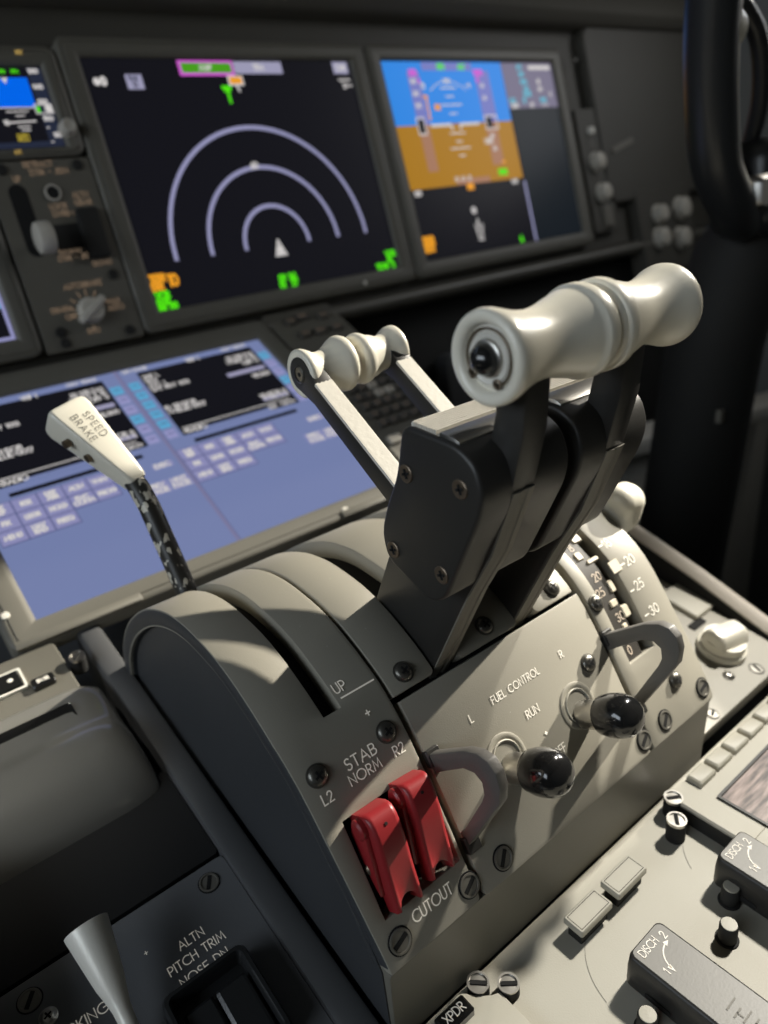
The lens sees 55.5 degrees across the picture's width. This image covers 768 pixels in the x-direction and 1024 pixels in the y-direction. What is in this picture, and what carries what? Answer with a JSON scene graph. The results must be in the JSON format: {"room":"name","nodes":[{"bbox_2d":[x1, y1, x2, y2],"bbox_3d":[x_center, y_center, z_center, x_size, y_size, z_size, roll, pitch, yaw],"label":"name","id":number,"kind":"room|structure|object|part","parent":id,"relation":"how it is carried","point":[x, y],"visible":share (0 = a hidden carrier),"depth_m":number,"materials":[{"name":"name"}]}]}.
{"room":"control cabin","nodes":[
{"label":"control cabin","id":0,"kind":"room"},
{"bbox_2d":[706,0,767,609],"bbox_3d":[0.654,-0.650,1.376,0.060,1.770,4.000,-23,29,-33],"label":"wall","id":1,"kind":"structure","parent":0,"point":[757,595],"depth_m":1.49,"materials":[{"name":"grey plastic"}]},
{"bbox_2d":[751,604,767,615],"bbox_3d":[0.082,0.721,0.711,2.700,0.060,4.000,-23,29,-33],"label":"floor","id":2,"kind":"structure","parent":0,"point":[762,610],"depth_m":1.58,"materials":[{"name":"black"}]},
{"bbox_2d":[0,524,767,1023],"bbox_3d":[0.157,0.425,0.426,0.524,0.699,1.050,-23,29,-33],"label":"pedestal","id":3,"kind":"object","parent":2,"relation":"on","point":[103,648],"visible":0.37,"depth_m":0.41,"materials":[{"name":"paint"}]},
{"bbox_2d":[0,644,88,719],"bbox_3d":[-0.230,0.118,0.442,0.104,0.027,0.064,-23,29,-33],"label":"panel","id":4,"kind":"object","parent":3,"relation":"attached to","point":[33,677],"visible":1,"depth_m":0.45,"materials":[{"name":"paint"}]},
{"bbox_3d":[-0.236,0.108,0.442,0.034,0.006,0.019,-23,29,-33],"label":"key frame","id":5,"kind":"part","parent":4,"relation":"part of","materials":[{"name":"white plastic"}]},
{"bbox_2d":[0,686,217,996],"bbox_3d":[-0.179,0.159,0.380,0.127,0.050,0.143,-23,29,-33],"label":"palm rest","id":6,"kind":"object","parent":3,"relation":"on","point":[89,828],"visible":1,"depth_m":0.37,"materials":[{"name":"grey plastic"}]},
{"bbox_2d":[0,856,333,1023],"bbox_3d":[-0.083,0.227,0.286,0.126,0.039,0.148,-23,29,-33],"label":"trim panel","id":7,"kind":"object","parent":3,"relation":"attached to","point":[200,951],"visible":1,"depth_m":0.32,"materials":[{"name":"paint"}]},
{"bbox_2d":[64,913,138,1023],"bbox_3d":[-0.105,0.199,0.292,0.018,0.051,0.072,-23,29,-33],"label":"lever","id":8,"kind":"object","parent":7,"relation":"attached to","point":[92,944],"visible":1,"depth_m":0.30,"materials":[{"name":"white metal"}]},
{"bbox_2d":[162,945,292,1023],"bbox_3d":[-0.064,0.209,0.300,0.039,0.021,0.045,-23,29,-33],"label":"switch","id":9,"kind":"object","parent":7,"relation":"attached to","point":[223,984],"depth_m":0.31,"materials":[{"name":"black plastic"}]},
{"bbox_3d":[-0.013,0.213,0.306,0.015,0.124,0.600,-23,29,-33],"label":"rail","id":10,"kind":"part","parent":3,"relation":"part of","materials":[{"name":"metal"}]},
{"bbox_2d":[262,303,423,462],"bbox_3d":[-0.018,-0.124,0.753,0.086,0.151,0.260,-23,29,-33],"label":"keypad","id":11,"kind":"object","parent":3,"relation":"on","point":[381,402],"visible":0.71,"depth_m":0.74,"materials":[{"name":"paint"}]},
{"bbox_2d":[123,508,712,1023],"bbox_3d":[0.010,0.083,0.429,0.243,0.157,0.277,-23,29,-33],"label":"throttle quadrant","id":12,"kind":"object","parent":3,"relation":"on","point":[298,696],"depth_m":0.34,"materials":[{"name":"grey paint"}]},
{"bbox_2d":[46,396,196,595],"bbox_3d":[-0.142,-0.004,0.411,0.095,0.118,0.026,10,29,31],"label":"lever","id":13,"kind":"object","parent":12,"relation":"on","point":[76,425],"visible":0.98,"depth_m":0.40,"materials":[{"name":"black paint"}]},
{"bbox_3d":[-0.163,-0.037,0.409,0.052,0.052,0.026,11,29,32],"label":"handle","id":14,"kind":"part","parent":13,"relation":"part of","materials":[{"name":"beige plastic"}]},
{"bbox_3d":[-0.083,0.122,0.373,0.003,0.149,0.260,-23,29,-33],"label":"plate","id":15,"kind":"part","parent":12,"relation":"part of","materials":[{"name":"paint"}]},
{"bbox_3d":[-0.052,0.072,0.414,0.024,0.112,0.217,-23,29,-33],"label":"lever","id":16,"kind":"part","parent":12,"relation":"part of","materials":[{"name":"grey paint"}]},
{"bbox_2d":[350,798,422,913],"bbox_3d":[0.000,0.137,0.291,0.016,0.041,0.029,-23,29,-33],"label":"switch cover","id":17,"kind":"object","parent":12,"relation":"attached to","point":[377,831],"visible":1,"depth_m":0.28,"materials":[{"name":"red plastic"}]},
{"bbox_3d":[-0.015,0.056,0.440,0.039,0.112,0.217,-23,29,-33],"label":"lever","id":18,"kind":"part","parent":12,"relation":"part of","materials":[{"name":"grey paint"}]},
{"bbox_2d":[388,770,454,880],"bbox_3d":[0.015,0.129,0.302,0.017,0.041,0.030,-23,29,-33],"label":"switch cover","id":19,"kind":"object","parent":12,"relation":"attached to","point":[413,796],"visible":1,"depth_m":0.30,"materials":[{"name":"red plastic"}]},
{"bbox_3d":[0.032,0.117,0.307,0.008,0.061,0.051,-23,29,-33],"label":"switch guard","id":20,"kind":"part","parent":12,"relation":"part of","materials":[{"name":"grey metal"}]},
{"bbox_3d":[0.022,0.041,0.465,0.029,0.112,0.217,-23,29,-33],"label":"lever","id":21,"kind":"part","parent":12,"relation":"part of","materials":[{"name":"grey paint"}]},
{"bbox_2d":[377,281,621,678],"bbox_3d":[0.029,0.002,0.301,0.055,0.183,0.120,-23,29,-33],"label":"lever","id":22,"kind":"object","parent":12,"relation":"attached to","point":[477,480],"visible":0.99,"depth_m":0.26,"materials":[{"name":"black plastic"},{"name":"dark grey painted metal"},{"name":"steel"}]},
{"bbox_2d":[287,335,398,502],"bbox_3d":[-0.006,-0.041,0.349,0.031,0.076,0.099,-23,29,-33],"label":"lever","id":23,"kind":"object","parent":22,"relation":"attached to","point":[320,376],"visible":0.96,"depth_m":0.35,"materials":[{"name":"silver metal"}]},
{"bbox_3d":[0.023,0.007,0.305,0.013,0.169,0.109,-23,29,-33],"label":"arm","id":24,"kind":"part","parent":22,"relation":"part of"},
{"bbox_2d":[469,324,512,390],"bbox_3d":[0.033,-0.048,0.227,0.002,0.021,0.021,-23,29,-33],"label":"button","id":25,"kind":"object","parent":22,"relation":"attached to","point":[490,345],"depth_m":0.22,"materials":[{"name":"plastic"}]},
{"bbox_2d":[487,732,574,798],"bbox_3d":[0.064,0.113,0.322,0.023,0.029,0.041,-23,29,-33],"label":"switch","id":26,"kind":"object","parent":12,"relation":"attached to","point":[542,772],"visible":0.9,"depth_m":0.31,"materials":[{"name":"grey paint"}]},
{"bbox_3d":[0.070,0.113,0.315,0.021,0.024,0.024,-23,29,-33],"label":"knob","id":27,"kind":"part","parent":26,"relation":"part of","materials":[{"name":"black plastic"}]},
{"bbox_2d":[488,263,702,630],"bbox_3d":[0.069,-0.015,0.329,0.049,0.183,0.120,-23,29,-33],"label":"lever","id":28,"kind":"object","parent":12,"relation":"attached to","point":[601,417],"visible":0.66,"depth_m":0.28,"materials":[{"name":"cream plastic"},{"name":"dark grey paint"},{"name":"steel"}]},
{"bbox_2d":[345,325,453,416],"bbox_3d":[0.019,-0.050,0.366,0.030,0.075,0.098,-23,29,-33],"label":"lever","id":29,"kind":"object","parent":28,"relation":"attached to","point":[388,351],"visible":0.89,"depth_m":0.37,"materials":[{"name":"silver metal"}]},
{"bbox_3d":[0.028,-0.051,0.370,0.010,0.071,0.092,-23,29,-33],"label":"arm","id":30,"kind":"part","parent":29,"relation":"part of"},
{"bbox_3d":[0.064,-0.010,0.334,0.013,0.169,0.109,-23,29,-33],"label":"arm","id":31,"kind":"part","parent":28,"relation":"part of"},
{"bbox_2d":[560,681,644,738],"bbox_3d":[0.104,0.097,0.350,0.023,0.029,0.041,-23,29,-33],"label":"switch","id":32,"kind":"object","parent":12,"relation":"attached to","point":[615,715],"visible":1,"depth_m":0.34,"materials":[{"name":"grey paint"}]},
{"bbox_3d":[0.110,0.096,0.343,0.021,0.024,0.024,-23,29,-33],"label":"knob","id":33,"kind":"part","parent":32,"relation":"part of","materials":[{"name":"black plastic"}]},
{"bbox_2d":[602,482,644,532],"bbox_3d":[0.111,-0.010,0.440,0.087,0.047,0.039,-2,25,8],"label":"lever","id":34,"kind":"object","parent":12,"relation":"on","point":[625,506],"visible":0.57,"depth_m":0.42,"materials":[{"name":"white plastic"}]},
{"bbox_3d":[0.128,0.077,0.374,0.008,0.061,0.051,-23,29,-33],"label":"switch guard","id":35,"kind":"part","parent":12,"relation":"part of","materials":[{"name":"grey metal"}]},
{"bbox_2d":[425,790,767,1023],"bbox_3d":[0.241,0.209,0.296,0.368,0.031,0.301,-23,29,-33],"label":"control panel","id":36,"kind":"object","parent":3,"relation":"on","point":[569,965],"visible":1,"depth_m":0.34,"materials":[{"name":"grey paint"}]},
{"bbox_2d":[428,970,530,1023],"bbox_3d":[0.026,0.233,0.276,0.100,0.012,0.072,-23,29,-33],"label":"panel","id":37,"kind":"object","parent":36,"relation":"on","point":[478,1006],"visible":1,"depth_m":0.31,"materials":[{"name":"grey paint"}]},
{"bbox_3d":[0.027,0.235,0.276,0.100,0.007,0.070,-23,29,-33],"label":"plate","id":38,"kind":"part","parent":37,"relation":"part of","materials":[{"name":"grey paint"}]},
{"bbox_2d":[627,923,767,1023],"bbox_3d":[0.140,0.206,0.296,0.027,0.022,0.080,-23,29,-33],"label":"switch","id":39,"kind":"object","parent":36,"relation":"on","point":[673,975],"visible":1,"depth_m":0.30,"materials":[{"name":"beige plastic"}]},
{"bbox_2d":[669,696,767,846],"bbox_3d":[0.276,0.156,0.382,0.168,0.016,0.182,-23,29,-33],"label":"panel","id":40,"kind":"object","parent":36,"relation":"on","point":[725,793],"visible":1,"depth_m":0.40,"materials":[{"name":"grey paint"}]},
{"bbox_3d":[0.235,0.140,0.415,0.116,0.001,0.031,-23,29,-33],"label":"screen frame","id":41,"kind":"part","parent":40,"relation":"part of","materials":[{"name":"grey plastic"}]},
{"bbox_2d":[713,832,767,919],"bbox_3d":[0.195,0.183,0.335,0.026,0.022,0.080,-23,29,-33],"label":"switch","id":42,"kind":"object","parent":36,"relation":"on","point":[743,862],"visible":1,"depth_m":0.35,"materials":[{"name":"beige plastic"}]},
{"bbox_3d":[0.195,0.174,0.331,0.022,0.001,0.078,-23,29,-33],"label":"plate","id":43,"kind":"part","parent":42,"relation":"part of","materials":[{"name":"grey plastic"}]},
{"bbox_3d":[0.310,0.112,0.486,0.018,0.156,0.515,-23,29,-33],"label":"rail","id":44,"kind":"part","parent":3,"relation":"part of","materials":[{"name":"black"}]},
{"bbox_2d":[658,578,767,742],"bbox_3d":[0.184,0.085,0.525,0.120,0.043,0.163,-23,29,-33],"label":"panel","id":45,"kind":"object","parent":3,"relation":"attached to","point":[733,659],"visible":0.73,"depth_m":0.49,"materials":[{"name":"grey paint"}]},
{"bbox_3d":[0.232,0.090,0.502,0.033,0.017,0.033,-23,29,-33],"label":"knob","id":46,"kind":"part","parent":45,"relation":"part of","materials":[{"name":"beige plastic"}]},
{"bbox_2d":[436,345,767,600],"bbox_3d":[0.388,0.044,1.195,0.900,0.710,0.228,-23,29,-33],"label":"lining","id":47,"kind":"object","parent":2,"relation":"on","point":[739,554],"visible":0.18,"depth_m":1.31,"materials":[{"name":"black plastic"}]},
{"bbox_2d":[0,6,709,386],"bbox_3d":[-0.250,-0.250,0.759,2.070,0.476,0.166,-23,29,-33],"label":"panel","id":48,"kind":"object","parent":47,"relation":"attached to","point":[631,80],"visible":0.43,"depth_m":1.00,"materials":[{"name":"paint"}]},
{"bbox_2d":[0,229,41,365],"bbox_3d":[-0.475,-0.211,0.537,0.346,0.262,0.082,-23,29,-33],"label":"display unit","id":49,"kind":"object","parent":48,"relation":"attached to","point":[19,339],"visible":1,"depth_m":0.64,"materials":[{"name":"paint"}]},
{"bbox_2d":[0,45,83,162],"bbox_3d":[-0.321,-0.356,0.639,0.090,0.093,0.043,-23,29,-33],"label":"display","id":50,"kind":"object","parent":48,"relation":"attached to","point":[38,121],"visible":1,"depth_m":0.65,"materials":[{"name":"paint"}]},
{"bbox_3d":[-0.284,-0.345,0.656,0.015,0.016,0.016,-23,29,-33],"label":"knob","id":51,"kind":"part","parent":50,"relation":"part of","materials":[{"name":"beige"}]},
{"bbox_2d":[0,157,143,355],"bbox_3d":[-0.287,-0.233,0.664,0.092,0.162,0.066,-23,29,-33],"label":"panel","id":52,"kind":"object","parent":48,"relation":"attached to","point":[55,228],"visible":1,"depth_m":0.66,"materials":[{"name":"paint"}]},
{"bbox_2d":[52,206,111,258],"bbox_3d":[-0.278,-0.254,0.666,0.043,0.044,0.019,-23,29,-33],"label":"switch","id":53,"kind":"object","parent":52,"relation":"attached to","point":[82,232],"depth_m":0.67,"materials":[{"name":"black plastic"}]},
{"bbox_3d":[-0.269,-0.186,0.673,0.024,0.024,0.017,-23,29,-33],"label":"autobrake knob","id":54,"kind":"part","parent":52,"relation":"part of","materials":[{"name":"beige plastic"}]},
{"bbox_2d":[0,321,388,657],"bbox_3d":[-0.185,-0.053,0.627,0.349,0.140,0.252,-23,29,-33],"label":"display unit","id":55,"kind":"object","parent":48,"relation":"attached to","point":[243,469],"visible":0.93,"depth_m":0.61,"materials":[{"name":"paint"}]},
{"bbox_2d":[51,36,414,334],"bbox_3d":[-0.131,-0.355,0.777,0.349,0.262,0.082,-23,29,-33],"label":"display unit","id":56,"kind":"object","parent":48,"relation":"attached to","point":[234,179],"visible":1,"depth_m":0.76,"materials":[{"name":"paint"}]},
{"bbox_2d":[0,0,684,32],"bbox_3d":[-0.310,-0.520,0.665,2.150,0.181,0.259,-23,29,-33],"label":"glareshield","id":57,"kind":"object","parent":48,"relation":"attached to","point":[568,16],"visible":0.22,"depth_m":0.90,"materials":[{"name":"grey plastic"}]},
{"bbox_2d":[362,44,593,279],"bbox_3d":[0.155,-0.475,0.977,0.384,0.262,0.082,-23,29,-33],"label":"display unit","id":58,"kind":"object","parent":48,"relation":"attached to","point":[480,142],"visible":1,"depth_m":0.95,"materials":[{"name":"paint"}]},
{"bbox_3d":[-0.239,-0.113,0.825,2.070,0.172,0.158,-23,29,-33],"label":"under panel","id":59,"kind":"part","parent":48,"relation":"part of","materials":[{"name":"black"}]},
{"bbox_2d":[571,109,619,233],"bbox_3d":[0.317,-0.507,1.087,0.058,0.170,0.055,-23,29,-33],"label":"panel","id":60,"kind":"object","parent":48,"relation":"attached to","point":[602,209],"visible":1,"depth_m":1.08,"materials":[{"name":"paint"}]},
{"bbox_3d":[0.304,-0.559,1.071,0.012,0.012,0.009,-23,29,-33],"label":"knob","id":61,"kind":"part","parent":60,"relation":"part of","materials":[{"name":"white plastic"}]},
{"bbox_3d":[0.317,-0.517,1.078,0.029,0.028,0.019,-23,29,-33],"label":"knob","id":62,"kind":"part","parent":60,"relation":"part of","materials":[{"name":"beige plastic"}]},
{"bbox_3d":[0.329,-0.476,1.088,0.029,0.028,0.019,-23,29,-33],"label":"knob","id":63,"kind":"part","parent":60,"relation":"part of","materials":[{"name":"beige plastic"}]},
{"bbox_2d":[611,137,695,277],"bbox_3d":[0.437,-0.488,1.167,0.188,0.208,0.065,-23,29,-33],"label":"panel","id":64,"kind":"object","parent":48,"relation":"on","point":[658,215],"visible":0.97,"depth_m":1.17,"materials":[{"name":"paint"}]},
{"bbox_3d":[0.441,-0.474,1.162,0.031,0.030,0.021,-23,29,-33],"label":"knob","id":65,"kind":"part","parent":64,"relation":"part of","materials":[{"name":"beige plastic"}]},
{"bbox_3d":[0.454,-0.462,1.195,0.148,0.132,0.060,-23,29,-33],"label":"plate","id":66,"kind":"part","parent":64,"relation":"part of","materials":[{"name":"paint"}]},
{"bbox_3d":[0.446,-0.439,1.166,0.034,0.034,0.022,-23,29,-33],"label":"knob","id":67,"kind":"part","parent":64,"relation":"part of","materials":[{"name":"beige plastic"}]},
{"bbox_3d":[0.490,-0.498,1.196,0.038,0.037,0.023,-23,29,-33],"label":"knob","id":68,"kind":"part","parent":64,"relation":"part of","materials":[{"name":"beige plastic"}]},
{"bbox_3d":[0.492,-0.451,1.199,0.037,0.036,0.023,-23,29,-33],"label":"knob","id":69,"kind":"part","parent":64,"relation":"part of","materials":[{"name":"beige plastic"}]},
{"bbox_3d":[0.147,-0.127,1.032,0.160,0.220,0.023,-23,29,-33],"label":"kick plate","id":70,"kind":"part","parent":47,"relation":"part of","materials":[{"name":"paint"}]},
{"bbox_3d":[0.332,0.041,1.274,0.900,0.660,0.040,-23,29,-33],"label":"panel","id":71,"kind":"part","parent":47,"relation":"part of","materials":[{"name":"black"}]},
{"bbox_3d":[0.546,0.067,1.316,0.440,0.440,0.050,-23,29,-33],"label":"panel","id":72,"kind":"part","parent":47,"relation":"part of","materials":[{"name":"grey plastic"}]},
{"bbox_2d":[639,0,767,582],"bbox_3d":[0.379,-0.059,0.851,0.403,1.185,0.175,-23,29,-33],"label":"yoke","id":73,"kind":"object","parent":2,"relation":"on","point":[708,383],"visible":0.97,"depth_m":0.74,"materials":[{"name":"black plastic"}]},
{"bbox_3d":[0.359,-0.102,0.780,0.007,0.014,0.006,-23,29,-33],"label":"label plate","id":74,"kind":"part","parent":73,"relation":"part of","materials":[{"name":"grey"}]},
{"bbox_2d":[739,10,747,43],"bbox_3d":[0.267,-0.380,0.575,0.024,0.030,0.030,-23,29,-33],"label":"switch","id":75,"kind":"object","parent":73,"relation":"attached to","point":[743,19],"depth_m":0.57,"materials":[{"name":"beige plastic"}]},
{"bbox_3d":[0.347,-0.290,0.661,0.060,0.031,0.020,-23,29,-33],"label":"clip plate","id":76,"kind":"part","parent":73,"relation":"part of","materials":[{"name":"silver metal"}]}
]}

